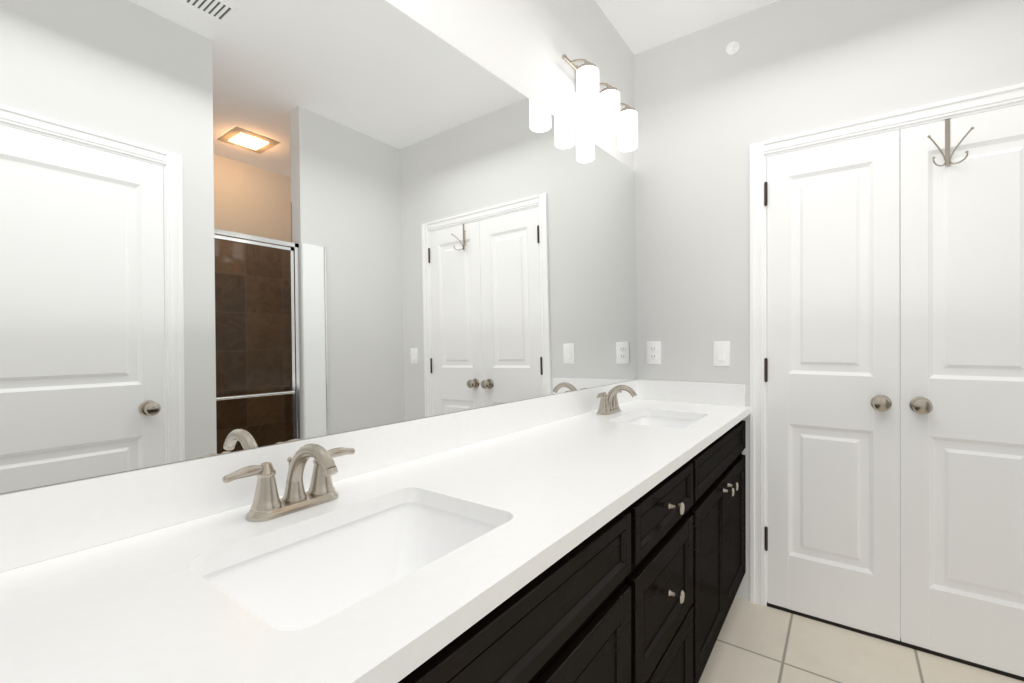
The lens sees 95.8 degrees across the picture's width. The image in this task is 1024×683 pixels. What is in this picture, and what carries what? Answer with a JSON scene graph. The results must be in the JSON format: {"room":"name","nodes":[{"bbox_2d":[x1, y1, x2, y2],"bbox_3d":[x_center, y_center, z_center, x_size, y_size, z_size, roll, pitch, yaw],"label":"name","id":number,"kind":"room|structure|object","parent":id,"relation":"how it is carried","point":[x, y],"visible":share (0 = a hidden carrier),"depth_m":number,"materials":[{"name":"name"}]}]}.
{"room":"bathroom","nodes":[
{"label":"bathroom","id":0,"kind":"room"},
{"bbox_2d":[386,0,633,169],"bbox_3d":[-0.241,-0.164,1.287,0.100,2.700,4.300,0,0,36],"label":"wall","id":1,"kind":"structure","parent":0,"point":[522,46],"depth_m":1.70,"materials":[{"name":"paint"}]},
{"bbox_2d":[0,380,635,570],"bbox_3d":[-0.104,0.247,1.371,0.018,0.100,2.597,0,0,36],"label":"backsplash","id":2,"kind":"structure","parent":1,"relation":"attached to","point":[47,521],"depth_m":0.75,"materials":[{"name":"white stone"}]},
{"bbox_2d":[0,0,637,493],"bbox_3d":[-0.105,-0.350,1.372,0.005,1.092,2.596,-1,-1,36],"label":"mirror","id":3,"kind":"object","parent":1,"relation":"attached to","point":[226,226],"visible":1,"depth_m":0.88,"materials":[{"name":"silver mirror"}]},
{"bbox_2d":[562,54,637,151],"bbox_3d":[0.375,-1.000,1.927,0.154,0.267,0.508,0,0,36],"label":"wall lamp","id":4,"kind":"object","parent":1,"relation":"attached to","point":[604,104],"visible":1,"depth_m":1.87,"materials":[{"name":"white glass"}]},
{"bbox_2d":[595,0,778,54],"bbox_3d":[0.978,-1.566,0.415,3.100,0.100,4.300,0,0,36],"label":"ceiling","id":5,"kind":"structure","parent":0,"point":[641,25],"depth_m":2.15,"materials":[{"name":"paint"}]},
{"bbox_2d":[634,0,1023,600],"bbox_3d":[1.422,-0.163,1.941,1.840,2.700,0.100,0,0,36],"label":"wall","id":6,"kind":"structure","parent":0,"point":[708,109],"depth_m":2.14,"materials":[{"name":"paint"}]},
{"bbox_2d":[646,341,659,363],"bbox_3d":[0.725,0.058,2.372,0.072,0.116,0.009,0,0,36],"label":"outlet","id":7,"kind":"object","parent":6,"relation":"attached to","point":[652,352],"visible":1,"depth_m":2.37,"materials":[{"name":"white plastic"}]},
{"bbox_2d":[636,379,746,406],"bbox_3d":[0.862,0.249,2.265,0.508,0.100,0.018,0,0,36],"label":"backsplash","id":8,"kind":"structure","parent":6,"relation":"attached to","point":[734,395],"depth_m":2.24,"materials":[{"name":"white stone"}]},
{"bbox_2d":[713,341,729,365],"bbox_3d":[0.988,0.057,2.182,0.072,0.116,0.012,0,0,36],"label":"light switch","id":9,"kind":"object","parent":6,"relation":"attached to","point":[721,353],"visible":1,"depth_m":2.18,"materials":[{"name":"white plastic"}]},
{"bbox_2d":[726,41,739,54],"bbox_3d":[1.024,-1.371,2.148,0.060,0.060,0.030,0,0,36],"label":"sprinkler","id":10,"kind":"object","parent":6,"relation":"attached to","point":[732,47],"visible":1,"depth_m":2.15,"materials":[{"name":"white"}]},
{"bbox_2d":[764,130,899,640],"bbox_3d":[1.318,0.171,1.932,0.468,2.003,0.105,0,0,36],"label":"closet door","id":11,"kind":"structure","parent":6,"relation":"in","point":[832,380],"depth_m":1.93,"materials":[{"name":"white wood"}]},
{"bbox_2d":[750,83,1023,605],"bbox_3d":[1.543,0.144,1.842,1.054,2.085,0.118,0,0,36],"label":"trim","id":12,"kind":"structure","parent":6,"relation":"attached to","point":[980,102],"depth_m":2.08,"materials":[{"name":"white wood"}]},
{"bbox_2d":[900,104,1023,676],"bbox_3d":[1.701,0.170,1.658,0.468,2.005,0.107,0,0,36],"label":"closet door","id":13,"kind":"structure","parent":6,"relation":"in","point":[961,387],"depth_m":1.71,"materials":[{"name":"white wood"}]},
{"bbox_2d":[699,597,1023,682],"bbox_3d":[0.978,1.234,0.410,3.100,0.100,4.300,0,0,36],"label":"floor","id":14,"kind":"structure","parent":0,"point":[756,643],"depth_m":1.74,"materials":[{"name":"tile"}]},
{"bbox_2d":[384,411,749,682],"bbox_3d":[0.118,0.757,1.211,0.564,0.859,2.597,0,0,36],"label":"bathroom vanity","id":15,"kind":"object","parent":14,"relation":"on","point":[597,534],"depth_m":1.00,"materials":[{"name":"brown wood"}]},
{"bbox_2d":[0,399,749,682],"bbox_3d":[0.111,0.312,1.217,0.547,0.030,2.597,0,0,36],"label":"countertop","id":16,"kind":"structure","parent":15,"relation":"on","point":[134,609],"depth_m":0.58,"materials":[{"name":"white stone"}]},
{"bbox_2d":[220,438,355,522],"bbox_3d":[-0.353,0.235,0.803,0.143,0.120,0.233,0,0,36],"label":"faucet","id":17,"kind":"object","parent":16,"relation":"on","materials":[{"name":"silver metal"}]},
{"bbox_2d":[192,491,507,638],"bbox_3d":[-0.215,0.396,0.704,0.334,0.164,0.465,0,0,36],"label":"sink","id":18,"kind":"object","parent":16,"relation":"in","point":[295,580],"depth_m":0.81,"materials":[{"name":"white ceramic"}]},
{"bbox_2d":[592,383,635,414],"bbox_3d":[0.441,0.237,1.911,0.143,0.120,0.233,0,0,36],"label":"faucet","id":19,"kind":"object","parent":16,"relation":"on","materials":[{"name":"silver metal"}]},
{"bbox_2d":[616,411,703,426],"bbox_3d":[0.579,0.398,1.812,0.334,0.164,0.465,0,0,36],"label":"sink","id":20,"kind":"object","parent":16,"relation":"in","point":[653,418],"depth_m":1.99,"materials":[{"name":"white ceramic"}]},
{"bbox_2d":[767,601,1023,680],"bbox_3d":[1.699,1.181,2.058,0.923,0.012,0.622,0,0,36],"label":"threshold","id":21,"kind":"structure","parent":0,"point":[976,665],"depth_m":1.80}
]}

